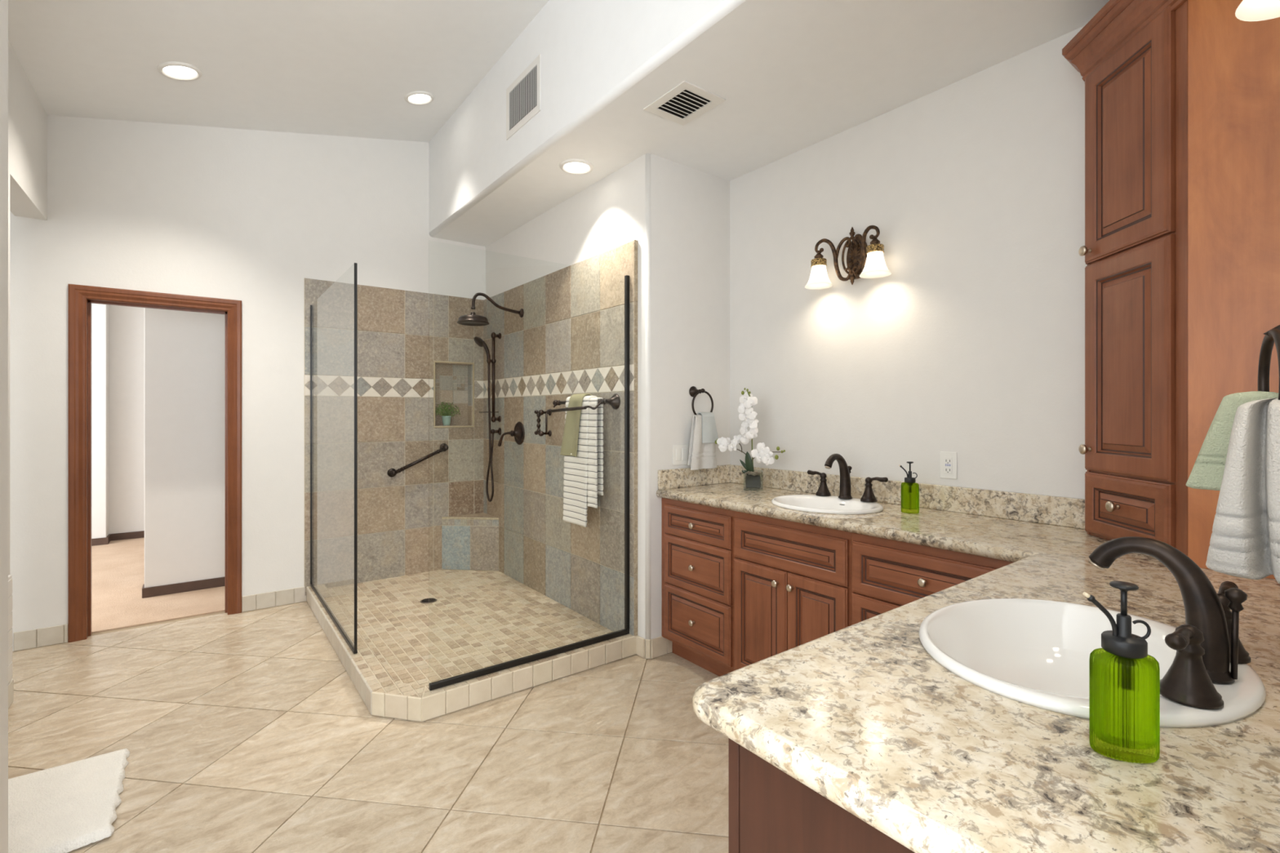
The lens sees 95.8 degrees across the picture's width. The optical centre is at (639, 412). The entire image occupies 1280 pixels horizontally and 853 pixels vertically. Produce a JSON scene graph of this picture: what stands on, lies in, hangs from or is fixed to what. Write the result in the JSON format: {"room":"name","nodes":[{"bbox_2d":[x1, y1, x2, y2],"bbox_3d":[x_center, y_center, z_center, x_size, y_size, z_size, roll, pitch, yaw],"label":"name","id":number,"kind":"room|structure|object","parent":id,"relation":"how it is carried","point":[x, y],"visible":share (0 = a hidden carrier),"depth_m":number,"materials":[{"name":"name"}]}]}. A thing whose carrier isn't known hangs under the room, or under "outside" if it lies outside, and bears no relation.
{"room":"bathroom","nodes":[
{"label":"bathroom","id":0,"kind":"room"},
{"bbox_2d":[0,0,8,852],"bbox_3d":[-1.752,-0.400,1.293,0.449,3.500,0.120,0,0,-37],"label":"wall pier","id":1,"kind":"object","parent":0,"point":[3,3],"visible":1,"depth_m":1.43,"materials":[{"name":"paint"}]},
{"bbox_2d":[8,40,47,575],"bbox_3d":[-2.703,-0.400,2.280,0.130,3.500,2.602,0,0,-37],"label":"wall","id":2,"kind":"structure","parent":0,"point":[27,117],"depth_m":2.93,"materials":[{"name":"paint"}]},
{"bbox_2d":[8,574,12,683],"bbox_3d":[-2.802,0.993,2.530,0.014,0.485,0.380,0,0,-37],"label":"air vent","id":3,"kind":"object","parent":2,"relation":"in","point":[10,576],"visible":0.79,"depth_m":2.65,"materials":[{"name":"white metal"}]},
{"bbox_2d":[8,679,13,708],"bbox_3d":[-2.468,1.297,1.981,0.142,0.106,1.742,0,0,-37],"label":"baseboard","id":4,"kind":"structure","parent":2,"relation":"attached to","point":[11,685],"depth_m":2.67,"materials":[{"name":"beige tile"}]},
{"bbox_2d":[91,303,144,538],"bbox_3d":[-4.171,-0.025,5.157,5.800,2.750,3.540,0,0,-37],"label":"wall","id":5,"kind":"structure","parent":0,"point":[117,332],"depth_m":6.12,"materials":[{"name":"paint"}]},
{"bbox_2d":[91,530,144,546],"bbox_3d":[-5.069,1.310,6.338,5.600,0.071,0.214,0,0,-37],"label":"baseboard","id":6,"kind":"structure","parent":5,"relation":"attached to","point":[117,536],"depth_m":6.11,"materials":[{"name":"brown wood"}]},
{"bbox_2d":[142,577,224,598],"bbox_3d":[-2.484,1.310,5.137,2.937,0.071,0.134,0,0,-37],"label":"baseboard","id":7,"kind":"structure","parent":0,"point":[160,590],"depth_m":4.33,"materials":[{"name":"brown wood"}]},
{"bbox_2d":[144,307,224,587],"bbox_3d":[-2.483,-0.025,5.147,2.925,2.750,0.120,0,0,-37],"label":"wall","id":8,"kind":"structure","parent":0,"point":[184,350],"depth_m":4.35,"materials":[{"name":"paint"}]},
{"bbox_2d":[9,115,485,651],"bbox_3d":[-3.068,-0.525,3.706,4.400,3.750,0.110,0,0,-37],"label":"wall","id":9,"kind":"structure","parent":0,"point":[246,215],"depth_m":3.85,"materials":[{"name":"paint"}]},
{"bbox_2d":[67,284,241,642],"bbox_3d":[-3.066,0.296,3.707,0.841,2.108,0.148,0,0,-37],"label":"door frame","id":10,"kind":"structure","parent":9,"relation":"in","point":[81,298],"depth_m":3.50,"materials":[{"name":"brown wood"}]},
{"bbox_2d":[13,586,306,651],"bbox_3d":[-3.582,1.297,3.239,2.996,0.106,0.011,0,0,-37],"label":"baseboard","id":11,"kind":"structure","parent":9,"relation":"attached to","point":[43,637],"depth_m":3.40,"materials":[{"name":"beige tile"}]},
{"bbox_2d":[304,278,484,595],"bbox_3d":[-1.865,0.178,4.543,1.345,2.284,0.012,0,0,-37],"label":"tiled wall","id":12,"kind":"structure","parent":9,"relation":"attached to","point":[401,333],"depth_m":4.45,"materials":[{"name":"beige tile"}]},
{"bbox_2d":[386,443,448,476],"bbox_3d":[-1.744,0.374,4.583,0.470,0.250,0.073,0,0,-37],"label":"grab bar","id":13,"kind":"object","parent":12,"relation":"attached to","point":[443,447],"visible":1,"depth_m":4.54,"materials":[{"name":"brown metal"}]},
{"bbox_2d":[433,360,474,427],"bbox_3d":[-1.567,-0.150,4.828,0.339,0.544,0.112,0,0,-37],"label":"wall niche","id":14,"kind":"object","parent":12,"relation":"in","point":[452,380],"visible":0.9,"depth_m":4.88,"materials":[{"name":"beige tile"}]},
{"bbox_2d":[435,401,460,425],"bbox_3d":[-1.605,0.005,4.787,0.245,0.200,0.101,0,0,-37],"label":"potted plant","id":15,"kind":"object","parent":14,"relation":"in","point":[446,418],"visible":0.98,"depth_m":4.77,"materials":[{"name":"green plant"}]},
{"bbox_2d":[8,0,548,142],"bbox_3d":[-1.113,-1.836,0.763,3.990,0.938,7.162,0,0,-37],"label":"ceiling","id":16,"kind":"structure","parent":0,"point":[340,68],"depth_m":3.16,"materials":[{"name":"paint"}]},
{"bbox_2d":[156,61,202,80],"bbox_3d":[-2.497,-1.853,3.139,0.192,0.052,0.196,0,0,-34],"label":"recessed light","id":17,"kind":"object","parent":16,"relation":"in","point":[181,71],"visible":1,"depth_m":3.13,"materials":[{"name":"white metal"}]},
{"bbox_2d":[404,90,434,104],"bbox_3d":[-1.485,-2.118,3.892,0.187,0.051,0.190,0,0,-34],"label":"recessed light","id":18,"kind":"object","parent":16,"relation":"in","point":[419,97],"visible":1,"depth_m":3.88,"materials":[{"name":"white metal"}]},
{"bbox_2d":[8,537,728,852],"bbox_3d":[-2.177,1.378,2.616,5.700,0.064,11.200,0,0,-37],"label":"floor","id":19,"kind":"structure","parent":0,"point":[246,731],"depth_m":2.35,"materials":[{"name":"beige tile"}]},
{"bbox_2d":[8,748,129,852],"bbox_3d":[-2.039,1.333,1.924,0.482,0.033,0.596,0,0,-37],"label":"bath mat","id":20,"kind":"object","parent":19,"relation":"on","point":[65,808],"visible":0.92,"depth_m":1.95,"materials":[{"name":"white fabric"}]},
{"bbox_2d":[306,569,635,721],"bbox_3d":[-1.203,1.297,3.691,1.342,0.106,2.171,0,0,-37],"label":"shower pan","id":21,"kind":"object","parent":19,"relation":"on","point":[477,620],"visible":0.91,"depth_m":3.27,"materials":[{"name":"beige tile"}]},
{"bbox_2d":[310,262,357,653],"bbox_3d":[-1.912,0.235,3.570,0.020,2.017,1.481,0,0,-37],"label":"glass panel","id":22,"kind":"object","parent":21,"relation":"on","point":[353,648],"visible":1,"depth_m":2.98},
{"bbox_2d":[419,598,436,603],"bbox_3d":[-1.437,1.277,3.932,0.110,0.006,0.110,0,0,-37],"label":"floor drain","id":23,"kind":"object","parent":21,"relation":"in","point":[426,600],"visible":1,"depth_m":3.92,"materials":[{"name":"grey metal"}]},
{"bbox_2d":[441,512,498,570],"bbox_3d":[-1.380,1.065,4.703,0.356,0.428,0.323,0,0,-37],"label":"shower bench","id":24,"kind":"object","parent":21,"relation":"on","point":[468,541],"visible":1,"depth_m":4.70,"materials":[{"name":"beige tile"}]},
{"bbox_2d":[428,275,629,690],"bbox_3d":[-0.506,0.235,2.929,1.108,2.017,0.022,0,0,-37],"label":"shower frame","id":25,"kind":"object","parent":21,"relation":"on","point":[455,679],"visible":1,"depth_m":3.25,"materials":[{"name":"black metal"}]},
{"bbox_2d":[662,497,734,676],"bbox_3d":[0.483,0.909,3.150,0.588,0.882,0.550,0,0,-37],"label":"vanity cabinet","id":26,"kind":"object","parent":19,"relation":"on","point":[698,557],"visible":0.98,"depth_m":2.96,"materials":[{"name":"brown wood"}]},
{"bbox_2d":[733,511,851,670],"bbox_3d":[0.839,0.909,2.680,0.590,0.882,0.627,0,0,-37],"label":"vanity cabinet","id":27,"kind":"object","parent":19,"relation":"on","point":[793,580],"visible":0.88,"depth_m":2.52,"materials":[{"name":"brown wood"}]},
{"bbox_2d":[728,737,915,852],"bbox_3d":[0.871,0.909,1.068,1.406,0.882,0.634,0,0,-37],"label":"vanity cabinet","id":28,"kind":"object","parent":19,"relation":"on","point":[770,811],"visible":0.03,"depth_m":0.80,"materials":[{"name":"brown wood"}]},
{"bbox_2d":[656,464,1279,852],"bbox_3d":[0.510,0.392,1.956,1.998,0.150,2.489,0,0,-37],"label":"countertop","id":29,"kind":"structure","parent":28,"relation":"on","point":[935,760],"depth_m":0.80,"materials":[{"name":"stone"}]},
{"bbox_2d":[715,387,785,488],"bbox_3d":[0.619,0.143,3.187,0.168,0.562,0.516,0,0,-37],"label":"orchid","id":30,"kind":"object","parent":29,"relation":"on","point":[753,479],"visible":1,"depth_m":3.16,"materials":[{"name":"white plant"}]},
{"bbox_2d":[771,494,883,514],"bbox_3d":[0.851,0.486,2.657,0.444,0.154,0.508,0,0,-37],"label":"sink","id":31,"kind":"object","parent":29,"relation":"in","point":[832,504],"visible":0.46,"depth_m":2.74,"materials":[{"name":"white ceramic"}]},
{"bbox_2d":[807,453,888,502],"bbox_3d":[0.939,0.299,2.733,0.198,0.216,0.431,0,0,-37],"label":"faucet","id":32,"kind":"object","parent":29,"relation":"on","point":[845,492],"visible":1,"depth_m":2.74,"materials":[{"name":"black metal"}]},
{"bbox_2d":[898,461,919,513],"bbox_3d":[1.143,0.316,2.459,0.079,0.217,0.045,0,0,23],"label":"soap dispenser","id":33,"kind":"object","parent":29,"relation":"on","point":[909,488],"visible":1,"depth_m":2.44,"materials":[{"name":"green plastic"}]},
{"bbox_2d":[918,598,1266,728],"bbox_3d":[0.768,0.486,1.030,0.559,0.154,0.471,0,0,-37],"label":"sink","id":34,"kind":"object","parent":29,"relation":"in","point":[1033,652],"visible":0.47,"depth_m":1.18,"materials":[{"name":"white ceramic"}]},
{"bbox_2d":[1082,581,1159,763],"bbox_3d":[0.599,0.318,0.722,0.081,0.212,0.046,0,0,11],"label":"soap dispenser","id":35,"kind":"object","parent":29,"relation":"on","point":[1124,680],"visible":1,"depth_m":0.70,"materials":[{"name":"green glass"}]},
{"bbox_2d":[1088,536,1250,709],"bbox_3d":[0.850,0.307,0.942,0.422,0.200,0.194,0,0,-37],"label":"faucet","id":36,"kind":"object","parent":29,"relation":"on","point":[1206,646],"visible":1,"depth_m":0.88,"materials":[{"name":"brown metal"}]},
{"bbox_2d":[1062,0,1279,579],"bbox_3d":[1.647,-0.435,1.714,0.475,1.719,0.726,0,0,-37],"label":"tall cabinet","id":37,"kind":"object","parent":29,"relation":"on","point":[1181,249],"visible":0.97,"depth_m":1.65,"materials":[{"name":"brown wood"}]},
{"bbox_2d":[851,532,1013,625],"bbox_3d":[1.218,0.909,2.183,0.588,0.882,0.622,0,0,-37],"label":"vanity cabinet","id":38,"kind":"object","parent":19,"relation":"on","point":[887,575],"visible":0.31,"depth_m":2.11,"materials":[{"name":"brown wood"}]},
{"bbox_2d":[485,153,729,657],"bbox_3d":[-0.334,-0.075,4.297,0.771,2.850,2.258,0,0,-37],"label":"wall","id":39,"kind":"structure","parent":0,"point":[677,215],"depth_m":3.35,"materials":[{"name":"paint"}]},
{"bbox_2d":[483,240,637,635],"bbox_3d":[-0.677,0.177,4.091,0.024,2.285,2.166,0,0,-37],"label":"tiled wall","id":40,"kind":"structure","parent":39,"relation":"attached to","point":[568,340],"depth_m":3.87,"materials":[{"name":"beige tile"}]},
{"bbox_2d":[473,332,501,502],"bbox_3d":[-1.215,0.032,4.609,0.216,1.358,0.137,0,0,-12],"label":"shower","id":41,"kind":"object","parent":40,"relation":"attached to","point":[478,340],"visible":1,"depth_m":4.62,"materials":[{"name":"brown metal"}]},
{"bbox_2d":[457,292,524,325],"bbox_3d":[-1.082,-0.749,4.202,0.488,0.229,0.222,0,0,-37],"label":"shower","id":42,"kind":"object","parent":40,"relation":"attached to","point":[472,319],"visible":1,"depth_m":4.12,"materials":[{"name":"brown metal"}]},
{"bbox_2d":[497,422,524,446],"bbox_3d":[-0.971,0.162,4.350,0.132,0.189,0.197,0,0,-37],"label":"shower valve","id":43,"kind":"object","parent":40,"relation":"attached to","point":[518,433],"visible":1,"depth_m":4.35,"materials":[{"name":"brown metal"}]},
{"bbox_2d":[533,409,551,436],"bbox_3d":[-0.668,0.070,3.981,0.096,0.188,0.090,0,0,-37],"label":"wall bracket","id":44,"kind":"object","parent":40,"relation":"attached to","point":[540,412],"visible":0.98,"depth_m":3.96,"materials":[{"name":"brown metal"}]},
{"bbox_2d":[546,393,620,413],"bbox_3d":[-0.388,-0.053,3.517,0.167,0.115,0.649,0,0,-43],"label":"towel bar","id":45,"kind":"object","parent":40,"relation":"attached to","point":[615,401],"visible":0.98,"depth_m":3.35,"materials":[{"name":"brown metal"}]},
{"bbox_2d":[560,393,592,456],"bbox_3d":[-0.390,0.074,3.567,0.102,0.380,0.263,0,0,-37],"label":"hand towel","id":46,"kind":"object","parent":45,"relation":"hanging from","point":[571,433],"visible":0.69,"depth_m":3.53,"materials":[{"name":"green fabric"}]},
{"bbox_2d":[562,395,604,527],"bbox_3d":[-0.343,0.288,3.507,0.083,0.780,0.361,0,0,-37],"label":"towel","id":47,"kind":"object","parent":45,"relation":"hanging from","point":[583,482],"visible":0.88,"depth_m":3.42,"materials":[{"name":"white fabric"}]},
{"bbox_2d":[635,635,671,658],"bbox_3d":[0.091,1.297,3.214,0.216,0.106,0.081,0,0,-11],"label":"baseboard","id":48,"kind":"structure","parent":39,"relation":"attached to","point":[660,646],"depth_m":3.19,"materials":[{"name":"beige tile"}]},
{"bbox_2d":[672,444,688,465],"bbox_3d":[0.233,0.239,3.303,0.118,0.118,0.010,0,0,-37],"label":"switch plate","id":49,"kind":"object","parent":39,"relation":"attached to","point":[680,451],"visible":0.93,"depth_m":3.30,"materials":[{"name":"white plastic"}]},
{"bbox_2d":[688,386,713,414],"bbox_3d":[0.345,-0.058,3.346,0.168,0.194,0.078,0,0,-37],"label":"towel ring","id":50,"kind":"object","parent":39,"relation":"attached to","point":[694,392],"visible":0.97,"depth_m":3.34,"materials":[{"name":"brown metal"}]},
{"bbox_2d":[687,414,717,470],"bbox_3d":[0.363,0.167,3.324,0.214,0.311,0.047,0,0,-37],"label":"hand towel","id":51,"kind":"object","parent":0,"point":[701,455],"visible":0.9,"depth_m":3.29,"materials":[{"name":"white fabric"}]},
{"bbox_2d":[697,412,718,443],"bbox_3d":[0.391,0.085,3.346,0.151,0.177,0.063,0,0,-37],"label":"washcloth","id":52,"kind":"object","parent":51,"relation":"on","point":[709,433],"visible":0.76,"depth_m":3.31,"materials":[{"name":"white fabric"}]},
{"bbox_2d":[428,0,1109,246],"bbox_3d":[0.230,-1.847,3.159,1.250,0.846,4.752,0,0,-37],"label":"ceiling","id":53,"kind":"structure","parent":0,"point":[792,76],"depth_m":2.64,"materials":[{"name":"paint"}]},
{"bbox_2d":[506,53,541,140],"bbox_3d":[-0.673,-1.792,3.304,0.011,0.305,0.435,0,0,-37],"label":"ceiling vent","id":54,"kind":"object","parent":53,"relation":"in","point":[523,95],"visible":1,"depth_m":3.28,"materials":[{"name":"white metal"}]},
{"bbox_2d":[559,158,593,174],"bbox_3d":[-0.366,-1.419,3.340,0.196,0.015,0.196,0,0,-37],"label":"recessed light","id":55,"kind":"object","parent":53,"relation":"in","point":[575,166],"visible":1,"depth_m":3.33,"materials":[{"name":"white metal"}]},
{"bbox_2d":[643,80,725,125],"bbox_3d":[0.203,-1.416,2.666,0.250,0.014,0.290,0,0,-37],"label":"ceiling vent","id":56,"kind":"object","parent":53,"relation":"in","point":[686,101],"visible":1,"depth_m":2.66,"materials":[{"name":"white metal"}]},
{"bbox_2d":[729,26,1087,498],"bbox_3d":[1.389,-0.075,2.560,0.130,2.850,2.594,0,0,-37],"label":"wall","id":57,"kind":"structure","parent":0,"point":[972,345],"depth_m":2.56,"materials":[{"name":"paint"}]},
{"bbox_2d":[804,225,891,289],"bbox_3d":[1.010,-0.768,2.808,0.174,0.288,0.443,0,0,-37],"label":"wall sconce","id":58,"kind":"object","parent":57,"relation":"attached to","point":[864,260],"visible":1,"depth_m":2.83,"materials":[{"name":"brown metal"}]},
{"bbox_2d":[657,464,1084,528],"bbox_3d":[0.874,0.371,2.656,0.572,0.108,1.816,0,0,-37],"label":"backsplash","id":59,"kind":"structure","parent":57,"relation":"attached to","point":[1033,508],"depth_m":2.55,"materials":[{"name":"stone"}]},
{"bbox_2d":[940,451,957,479],"bbox_3d":[1.339,0.228,2.511,0.009,0.117,0.072,0,0,-37],"label":"wall outlet","id":60,"kind":"object","parent":57,"relation":"attached to","point":[948,460],"visible":1,"depth_m":2.50,"materials":[{"name":"white plastic"}]},
{"bbox_2d":[944,457,951,473],"bbox_3d":[1.337,0.228,2.510,0.004,0.071,0.034,0,0,-37],"label":"receptacle","id":61,"kind":"object","parent":60,"relation":"attached to","point":[948,460],"depth_m":2.51,"materials":[{"name":"white plastic"}]},
{"bbox_2d":[1205,398,1279,583],"bbox_3d":[1.077,0.125,0.963,0.178,0.300,0.189,0,0,-37],"label":"hand towel","id":62,"kind":"object","parent":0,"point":[1245,540],"visible":1,"depth_m":0.97,"materials":[{"name":"white fabric"}]},
{"bbox_2d":[1186,391,1278,490],"bbox_3d":[1.107,0.053,1.080,0.060,0.185,0.132,0,0,-37],"label":"washcloth","id":63,"kind":"object","parent":62,"relation":"on","point":[1207,471],"visible":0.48,"depth_m":1.08,"materials":[{"name":"green fabric"}]},
{"bbox_3d":[1.311,-0.525,0.927,1.970,3.750,0.110,0,0,-37],"label":"wall","id":64,"kind":"structure","parent":0,"visible":0},
{"bbox_2d":[1235,0,1279,21],"bbox_3d":[0.963,-0.818,0.841,0.443,0.288,0.174,0,0,-37],"label":"wall sconce","id":65,"kind":"object","parent":64,"relation":"attached to","point":[1247,10],"visible":1,"depth_m":1.00,"materials":[{"name":"white glass"}]},
{"bbox_2d":[1257,324,1279,399],"bbox_3d":[1.145,-0.068,0.973,0.180,0.211,0.163,0,0,-37],"label":"towel ring","id":66,"kind":"object","parent":64,"relation":"attached to","point":[1272,336],"visible":0.61,"depth_m":1.06,"materials":[{"name":"brown metal"}]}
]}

